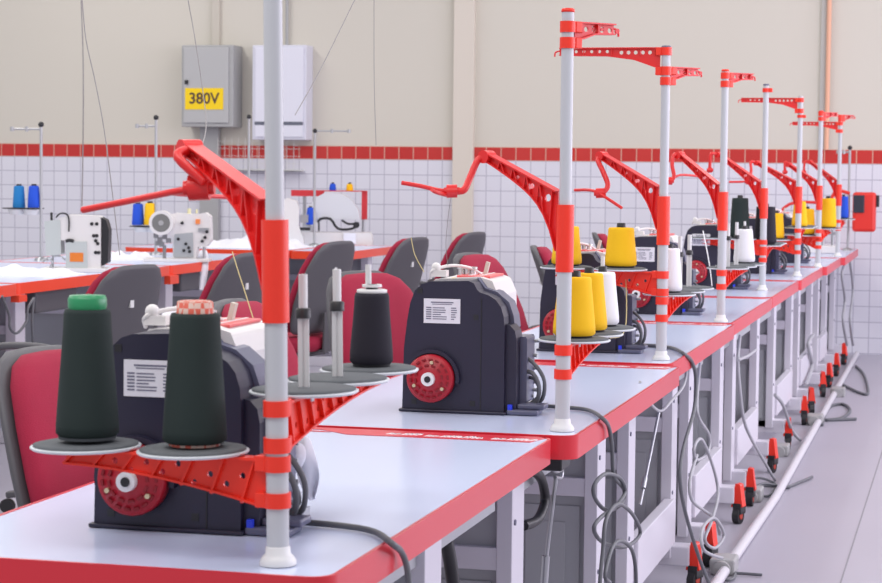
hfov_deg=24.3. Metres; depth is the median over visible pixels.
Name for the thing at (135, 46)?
wall
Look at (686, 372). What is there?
cable
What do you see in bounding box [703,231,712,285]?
thread
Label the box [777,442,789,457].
junction box
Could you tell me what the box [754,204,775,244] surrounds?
thread cone
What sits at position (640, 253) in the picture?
print
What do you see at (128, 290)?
chair
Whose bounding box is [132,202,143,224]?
thread cone
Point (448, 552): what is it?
hose
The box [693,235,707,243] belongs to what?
print
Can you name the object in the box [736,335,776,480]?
cable
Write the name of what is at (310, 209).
thread cone
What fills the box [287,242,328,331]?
cushion
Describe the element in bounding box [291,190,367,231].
rack
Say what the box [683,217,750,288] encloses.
machine
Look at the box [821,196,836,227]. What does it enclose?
thread cone
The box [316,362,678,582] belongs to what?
table
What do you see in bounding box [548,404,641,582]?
cable
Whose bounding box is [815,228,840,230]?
tray
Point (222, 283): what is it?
cushion
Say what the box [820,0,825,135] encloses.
trim
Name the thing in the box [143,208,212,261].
machine
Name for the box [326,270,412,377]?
chair
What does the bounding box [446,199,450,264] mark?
thread
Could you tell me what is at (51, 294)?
table
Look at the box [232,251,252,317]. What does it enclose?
thread
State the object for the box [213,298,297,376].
chair
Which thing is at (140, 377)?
print
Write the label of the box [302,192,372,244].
machine
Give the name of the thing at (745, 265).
tray
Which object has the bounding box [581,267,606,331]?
thread cone
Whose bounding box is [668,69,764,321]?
stand
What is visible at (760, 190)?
stand
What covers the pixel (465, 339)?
machine
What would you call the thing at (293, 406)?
stand
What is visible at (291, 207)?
machine
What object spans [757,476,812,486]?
cable
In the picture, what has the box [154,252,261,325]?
chair
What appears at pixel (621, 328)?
tray
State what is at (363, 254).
table
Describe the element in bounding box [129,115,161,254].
stand
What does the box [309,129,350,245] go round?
stand
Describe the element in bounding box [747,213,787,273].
machine
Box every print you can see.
[127,364,166,391]
[426,302,456,319]
[636,249,651,257]
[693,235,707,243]
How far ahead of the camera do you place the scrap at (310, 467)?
3.12 m
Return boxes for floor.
[0,353,881,582]
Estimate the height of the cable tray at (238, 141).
0.250 m
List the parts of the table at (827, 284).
panel, rail, frame, panel, frame, brake lever, brake lever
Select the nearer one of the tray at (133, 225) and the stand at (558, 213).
the stand at (558, 213)
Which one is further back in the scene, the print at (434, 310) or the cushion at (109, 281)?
the cushion at (109, 281)
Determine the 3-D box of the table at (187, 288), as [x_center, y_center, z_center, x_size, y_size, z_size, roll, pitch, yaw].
[-1.735,0.156,11.757,1.104,0.806,1.650,1,4,14]
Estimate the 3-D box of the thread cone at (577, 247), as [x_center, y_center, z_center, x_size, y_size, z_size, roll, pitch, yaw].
[0.358,-0.137,5.837,0.086,0.124,0.086,1,4,14]
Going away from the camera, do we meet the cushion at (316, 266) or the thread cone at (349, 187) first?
the cushion at (316, 266)
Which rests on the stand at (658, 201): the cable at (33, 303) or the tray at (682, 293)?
the tray at (682, 293)
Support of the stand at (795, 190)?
on the table at (787, 388)
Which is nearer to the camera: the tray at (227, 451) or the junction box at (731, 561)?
the tray at (227, 451)
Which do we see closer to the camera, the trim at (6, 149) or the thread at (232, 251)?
the thread at (232, 251)
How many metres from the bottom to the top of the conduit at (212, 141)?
1.577 m
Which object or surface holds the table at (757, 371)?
on the floor
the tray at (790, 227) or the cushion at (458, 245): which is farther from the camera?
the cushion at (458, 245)
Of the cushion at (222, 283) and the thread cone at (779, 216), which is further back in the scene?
the thread cone at (779, 216)
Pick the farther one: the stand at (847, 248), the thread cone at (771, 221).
the stand at (847, 248)
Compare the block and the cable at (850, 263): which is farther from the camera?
the cable at (850, 263)
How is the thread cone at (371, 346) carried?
on the stand at (293, 406)
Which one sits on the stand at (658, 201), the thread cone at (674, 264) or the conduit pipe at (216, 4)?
the thread cone at (674, 264)
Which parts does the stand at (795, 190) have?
guide rod, link rod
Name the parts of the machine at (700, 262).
motor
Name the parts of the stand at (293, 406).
guide rod, link rod, pivot knob, guide rod, link rod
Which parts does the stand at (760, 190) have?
link rod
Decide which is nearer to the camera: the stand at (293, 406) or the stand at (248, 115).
the stand at (293, 406)
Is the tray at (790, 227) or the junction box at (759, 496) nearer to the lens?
the junction box at (759, 496)
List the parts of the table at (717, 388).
panel, rail, frame, panel, frame, brake lever, brake lever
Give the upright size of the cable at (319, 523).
0.220 m
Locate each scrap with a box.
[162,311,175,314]
[296,443,305,472]
[297,437,318,500]
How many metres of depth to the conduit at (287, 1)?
15.40 m
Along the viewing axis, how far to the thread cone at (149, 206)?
12.18 m
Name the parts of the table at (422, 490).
panel, frame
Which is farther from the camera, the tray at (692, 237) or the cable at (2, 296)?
the tray at (692, 237)
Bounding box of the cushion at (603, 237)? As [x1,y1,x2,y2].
[597,234,607,248]
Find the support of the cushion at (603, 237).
on the chair at (596, 237)
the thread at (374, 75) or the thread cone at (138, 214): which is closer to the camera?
the thread at (374, 75)
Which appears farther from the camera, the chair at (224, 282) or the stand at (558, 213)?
the chair at (224, 282)
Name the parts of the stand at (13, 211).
guide arm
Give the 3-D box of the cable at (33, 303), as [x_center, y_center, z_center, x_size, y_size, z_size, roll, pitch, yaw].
[-1.828,0.135,9.188,0.012,0.213,0.033,1,4,14]
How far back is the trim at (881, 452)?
7.46 m
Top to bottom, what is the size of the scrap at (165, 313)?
0.030 m
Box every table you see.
[0,250,232,328]
[0,262,168,442]
[0,283,26,301]
[0,427,550,582]
[125,243,329,352]
[291,245,391,365]
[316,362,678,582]
[522,321,733,582]
[636,296,771,523]
[700,280,797,472]
[743,266,822,424]
[780,257,840,396]
[804,249,857,375]
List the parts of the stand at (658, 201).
guide rod, pivot knob, link rod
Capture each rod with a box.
[540,470,563,582]
[638,412,659,505]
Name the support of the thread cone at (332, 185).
on the rack
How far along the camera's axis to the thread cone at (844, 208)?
13.03 m
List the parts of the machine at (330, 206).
arm, clamp lever, control panel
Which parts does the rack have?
rack leg, rack leg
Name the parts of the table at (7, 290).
joint bracket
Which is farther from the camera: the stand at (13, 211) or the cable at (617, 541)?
the stand at (13, 211)
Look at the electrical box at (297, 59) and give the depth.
15.29 m
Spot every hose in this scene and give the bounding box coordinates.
[441,541,459,582]
[524,471,549,530]
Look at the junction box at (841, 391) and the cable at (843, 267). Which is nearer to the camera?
the junction box at (841, 391)
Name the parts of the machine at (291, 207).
guide plate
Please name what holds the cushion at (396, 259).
on the chair at (400, 261)
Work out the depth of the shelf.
14.30 m
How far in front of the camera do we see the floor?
7.86 m
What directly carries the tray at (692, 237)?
on the stand at (760, 190)
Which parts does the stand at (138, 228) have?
guide arm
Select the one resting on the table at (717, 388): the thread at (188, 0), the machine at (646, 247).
the machine at (646, 247)
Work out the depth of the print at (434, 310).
4.42 m
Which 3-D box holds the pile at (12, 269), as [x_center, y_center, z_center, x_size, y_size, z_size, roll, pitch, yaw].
[-2.034,-0.109,9.901,0.588,0.049,0.280,1,4,14]
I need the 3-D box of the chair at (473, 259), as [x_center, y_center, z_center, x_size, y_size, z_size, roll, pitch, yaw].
[0.343,0.341,7.698,0.582,0.961,0.599,2,4,26]
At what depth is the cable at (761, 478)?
8.30 m
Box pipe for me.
[711,351,859,582]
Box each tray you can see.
[2,207,43,208]
[30,437,141,454]
[129,225,148,226]
[136,442,249,460]
[218,137,303,170]
[249,382,358,401]
[288,372,389,386]
[319,363,418,375]
[538,335,610,346]
[540,265,591,269]
[553,330,623,337]
[594,267,647,271]
[605,324,635,331]
[643,291,695,298]
[681,288,704,292]
[682,285,713,289]
[692,237,717,238]
[706,266,748,271]
[715,264,756,267]
[730,262,764,265]
[766,244,781,248]
[785,226,813,228]
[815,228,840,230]
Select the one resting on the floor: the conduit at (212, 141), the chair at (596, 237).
the chair at (596, 237)
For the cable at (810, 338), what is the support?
hanging from the table at (822, 374)
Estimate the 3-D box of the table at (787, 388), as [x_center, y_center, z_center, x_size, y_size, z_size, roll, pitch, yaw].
[1.598,0.287,10.601,0.641,0.751,2.055,1,4,14]
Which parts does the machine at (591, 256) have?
plate, panel, motor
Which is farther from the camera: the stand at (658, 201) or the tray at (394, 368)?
the stand at (658, 201)
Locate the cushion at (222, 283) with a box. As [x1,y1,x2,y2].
[199,254,237,299]
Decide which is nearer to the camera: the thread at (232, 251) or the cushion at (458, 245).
the thread at (232, 251)
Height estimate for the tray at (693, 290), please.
0.020 m
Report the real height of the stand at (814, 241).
0.873 m
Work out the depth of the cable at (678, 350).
5.86 m
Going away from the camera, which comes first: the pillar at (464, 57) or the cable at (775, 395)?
the cable at (775, 395)
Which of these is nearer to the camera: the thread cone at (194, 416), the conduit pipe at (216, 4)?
the thread cone at (194, 416)
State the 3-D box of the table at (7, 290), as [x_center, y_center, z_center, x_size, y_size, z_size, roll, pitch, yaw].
[-2.597,0.373,8.428,1.100,0.751,1.760,1,4,14]
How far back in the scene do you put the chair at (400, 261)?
10.51 m
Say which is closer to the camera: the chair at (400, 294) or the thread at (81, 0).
the thread at (81, 0)
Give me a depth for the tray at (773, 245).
9.19 m
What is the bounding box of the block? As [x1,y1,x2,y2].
[542,459,569,470]
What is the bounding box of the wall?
[0,0,881,149]
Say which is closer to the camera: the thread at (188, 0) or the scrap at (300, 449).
the scrap at (300, 449)
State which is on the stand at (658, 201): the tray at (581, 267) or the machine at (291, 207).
the tray at (581, 267)
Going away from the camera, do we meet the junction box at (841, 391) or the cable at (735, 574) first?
the cable at (735, 574)
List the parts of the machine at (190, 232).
thread post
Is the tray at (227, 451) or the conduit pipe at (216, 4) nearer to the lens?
the tray at (227, 451)
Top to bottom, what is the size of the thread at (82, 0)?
0.480 m
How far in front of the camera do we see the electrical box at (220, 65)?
15.41 m
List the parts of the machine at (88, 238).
label plate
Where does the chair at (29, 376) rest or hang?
on the floor
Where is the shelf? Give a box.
[323,190,366,191]
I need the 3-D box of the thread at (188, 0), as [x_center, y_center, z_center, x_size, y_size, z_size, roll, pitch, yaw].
[-0.408,-0.381,3.505,0.031,0.285,0.658,0,3,-9]
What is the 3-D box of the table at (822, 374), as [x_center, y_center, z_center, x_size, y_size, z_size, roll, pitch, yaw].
[1.940,0.211,11.926,0.640,0.751,1.995,1,4,14]
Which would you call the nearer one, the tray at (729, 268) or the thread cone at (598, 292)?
the thread cone at (598, 292)
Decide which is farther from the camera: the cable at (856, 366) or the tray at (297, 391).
the cable at (856, 366)
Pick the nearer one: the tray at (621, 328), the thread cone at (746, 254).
the tray at (621, 328)
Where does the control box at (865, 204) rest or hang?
hanging from the stand at (847, 248)
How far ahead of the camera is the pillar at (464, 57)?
15.08 m
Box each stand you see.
[2,122,48,260]
[30,0,418,567]
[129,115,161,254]
[247,114,250,178]
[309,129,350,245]
[401,8,635,431]
[540,45,713,360]
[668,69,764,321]
[692,84,786,290]
[729,96,817,276]
[782,111,840,267]
[790,115,855,256]
[836,146,853,250]
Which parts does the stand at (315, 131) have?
guide arm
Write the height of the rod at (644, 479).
0.249 m
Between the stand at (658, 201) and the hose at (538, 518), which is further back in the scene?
the stand at (658, 201)
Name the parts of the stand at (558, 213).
guide rod, guide rod, pivot knob, link rod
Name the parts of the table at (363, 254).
panel, frame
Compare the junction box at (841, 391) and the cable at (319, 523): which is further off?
the junction box at (841, 391)
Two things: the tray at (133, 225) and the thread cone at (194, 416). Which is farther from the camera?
the tray at (133, 225)
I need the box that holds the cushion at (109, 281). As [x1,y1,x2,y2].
[86,266,120,293]
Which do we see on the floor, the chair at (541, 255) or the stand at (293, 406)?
the chair at (541, 255)
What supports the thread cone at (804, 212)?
on the stand at (795, 190)
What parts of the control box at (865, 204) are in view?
knob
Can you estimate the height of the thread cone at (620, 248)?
0.124 m
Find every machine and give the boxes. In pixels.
[42,212,111,272]
[88,302,310,536]
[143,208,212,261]
[284,198,309,244]
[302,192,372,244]
[399,262,547,415]
[536,240,647,353]
[627,226,704,314]
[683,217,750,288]
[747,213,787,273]
[775,208,810,262]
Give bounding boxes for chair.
[0,264,161,511]
[0,345,94,506]
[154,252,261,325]
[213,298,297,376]
[287,241,354,356]
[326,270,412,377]
[378,237,428,293]
[419,232,485,285]
[453,252,539,330]
[530,245,551,285]
[592,232,607,248]
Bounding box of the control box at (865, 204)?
[831,190,879,231]
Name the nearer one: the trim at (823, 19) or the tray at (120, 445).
the tray at (120, 445)
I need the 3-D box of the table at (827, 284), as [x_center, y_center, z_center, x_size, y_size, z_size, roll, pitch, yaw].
[2.329,0.128,13.398,0.658,0.751,2.145,1,4,14]
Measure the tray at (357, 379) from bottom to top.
0.020 m
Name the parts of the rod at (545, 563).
rod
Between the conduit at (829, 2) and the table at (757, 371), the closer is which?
the table at (757, 371)
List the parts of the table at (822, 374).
panel, rail, frame, frame, brake lever, brake lever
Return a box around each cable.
[1,295,34,334]
[31,300,34,341]
[305,520,411,582]
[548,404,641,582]
[603,539,637,582]
[633,343,710,582]
[639,371,687,411]
[688,454,721,535]
[692,363,724,559]
[725,571,761,581]
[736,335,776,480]
[737,349,756,360]
[755,477,789,497]
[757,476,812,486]
[773,393,800,441]
[804,334,814,386]
[821,403,856,425]
[841,265,847,345]
[842,365,869,395]
[849,261,853,345]
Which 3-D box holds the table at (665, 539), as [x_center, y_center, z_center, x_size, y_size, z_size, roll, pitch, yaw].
[0.514,0.525,6.401,0.641,0.752,1.665,1,4,14]
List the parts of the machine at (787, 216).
motor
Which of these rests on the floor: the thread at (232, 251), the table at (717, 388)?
the table at (717, 388)
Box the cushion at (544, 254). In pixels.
[537,247,551,264]
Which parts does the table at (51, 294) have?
panel, frame, frame, panel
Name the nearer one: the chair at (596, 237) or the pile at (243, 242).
the chair at (596, 237)
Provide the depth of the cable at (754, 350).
7.72 m
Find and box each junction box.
[709,553,738,575]
[744,485,763,502]
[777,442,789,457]
[806,413,823,425]
[830,386,845,397]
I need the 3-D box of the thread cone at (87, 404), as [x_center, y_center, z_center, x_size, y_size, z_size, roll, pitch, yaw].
[-0.483,0.102,2.799,0.086,0.197,0.086,1,4,14]
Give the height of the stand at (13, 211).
0.765 m
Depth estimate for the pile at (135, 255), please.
11.53 m
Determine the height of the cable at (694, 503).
0.310 m
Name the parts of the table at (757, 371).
panel, rail, frame, panel, frame, brake lever, brake lever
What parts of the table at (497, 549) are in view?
panel, frame, panel, frame, panel, frame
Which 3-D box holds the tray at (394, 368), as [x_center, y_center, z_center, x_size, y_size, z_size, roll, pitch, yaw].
[-0.109,0.123,3.118,0.151,0.020,0.151,1,3,14]
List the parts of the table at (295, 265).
frame, panel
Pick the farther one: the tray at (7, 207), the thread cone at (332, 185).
the thread cone at (332, 185)
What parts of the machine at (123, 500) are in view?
plate, panel, motor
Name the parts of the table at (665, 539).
panel, rail, frame, panel, frame, brake lever, brake lever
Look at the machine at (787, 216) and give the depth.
11.98 m
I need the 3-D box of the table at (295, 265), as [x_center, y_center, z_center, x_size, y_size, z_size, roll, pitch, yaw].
[-1.348,0.063,13.849,1.110,0.751,1.400,1,4,14]
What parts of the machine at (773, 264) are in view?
motor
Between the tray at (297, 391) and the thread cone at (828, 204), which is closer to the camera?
the tray at (297, 391)
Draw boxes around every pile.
[0,264,83,276]
[111,250,152,259]
[200,235,310,248]
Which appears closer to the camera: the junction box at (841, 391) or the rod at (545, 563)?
the rod at (545, 563)
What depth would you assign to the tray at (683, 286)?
6.11 m
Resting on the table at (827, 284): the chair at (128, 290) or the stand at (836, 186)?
the stand at (836, 186)
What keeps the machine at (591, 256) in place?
on the table at (665, 539)
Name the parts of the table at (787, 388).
panel, rail, frame, frame, brake lever, brake lever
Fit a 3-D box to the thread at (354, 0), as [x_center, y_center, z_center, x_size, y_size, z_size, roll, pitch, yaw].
[-0.210,-0.419,3.652,0.011,0.216,0.206,2,4,27]
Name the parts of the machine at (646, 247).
plate, motor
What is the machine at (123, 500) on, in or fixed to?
on the table at (422, 490)
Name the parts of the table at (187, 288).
frame, joint bracket, frame, panel, cloth strip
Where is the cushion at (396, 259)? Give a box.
[378,238,407,272]
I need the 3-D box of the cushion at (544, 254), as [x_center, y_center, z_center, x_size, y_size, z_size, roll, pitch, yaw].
[0.501,0.041,8.619,0.208,0.455,0.444,1,3,4]
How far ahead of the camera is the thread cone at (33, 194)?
11.28 m
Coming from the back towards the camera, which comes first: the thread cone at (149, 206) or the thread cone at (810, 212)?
the thread cone at (149, 206)
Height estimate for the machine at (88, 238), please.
0.294 m
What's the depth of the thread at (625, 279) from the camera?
5.57 m
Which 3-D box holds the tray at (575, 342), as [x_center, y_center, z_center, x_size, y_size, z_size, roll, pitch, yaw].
[0.275,0.104,4.243,0.151,0.020,0.151,1,4,14]
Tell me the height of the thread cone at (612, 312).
0.132 m
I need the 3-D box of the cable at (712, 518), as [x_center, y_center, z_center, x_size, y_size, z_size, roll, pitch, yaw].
[0.821,0.548,6.265,0.098,0.593,0.756,1,3,9]
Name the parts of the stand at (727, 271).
pivot knob, link rod, guide rod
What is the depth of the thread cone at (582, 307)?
4.20 m
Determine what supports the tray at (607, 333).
on the stand at (558, 213)
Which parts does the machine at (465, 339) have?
plate, tension knob, tension knob, panel, motor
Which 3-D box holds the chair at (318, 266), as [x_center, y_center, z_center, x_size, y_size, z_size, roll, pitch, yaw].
[-0.729,0.209,10.024,0.582,0.927,0.599,2,4,28]
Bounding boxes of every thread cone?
[13,184,24,207]
[28,184,39,207]
[56,294,118,441]
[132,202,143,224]
[144,201,154,224]
[162,300,226,447]
[306,206,312,224]
[329,182,335,189]
[346,182,352,190]
[350,284,392,367]
[552,226,581,265]
[553,270,594,337]
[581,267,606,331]
[594,266,618,326]
[605,223,636,267]
[668,244,681,292]
[730,195,749,237]
[733,226,754,262]
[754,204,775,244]
[775,211,783,238]
[792,201,806,226]
[803,206,814,234]
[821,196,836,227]
[841,194,848,217]
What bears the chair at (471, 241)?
on the floor
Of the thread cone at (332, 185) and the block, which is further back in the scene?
the thread cone at (332, 185)
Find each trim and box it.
[0,143,881,163]
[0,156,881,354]
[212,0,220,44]
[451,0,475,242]
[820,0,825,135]
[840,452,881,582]
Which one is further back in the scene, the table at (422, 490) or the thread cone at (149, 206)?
the thread cone at (149, 206)
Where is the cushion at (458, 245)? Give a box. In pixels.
[434,233,466,279]
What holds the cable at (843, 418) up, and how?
on the floor
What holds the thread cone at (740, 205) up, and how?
on the stand at (760, 190)
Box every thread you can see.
[81,0,83,205]
[82,0,119,254]
[188,0,206,141]
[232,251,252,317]
[295,0,354,114]
[374,75,375,137]
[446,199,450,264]
[614,279,626,337]
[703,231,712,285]
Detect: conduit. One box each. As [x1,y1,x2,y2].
[200,127,220,240]
[285,0,288,44]
[824,0,831,149]
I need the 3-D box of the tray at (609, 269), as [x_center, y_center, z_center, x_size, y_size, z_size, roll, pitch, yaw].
[0.505,-0.058,5.768,0.151,0.020,0.151,2,4,26]

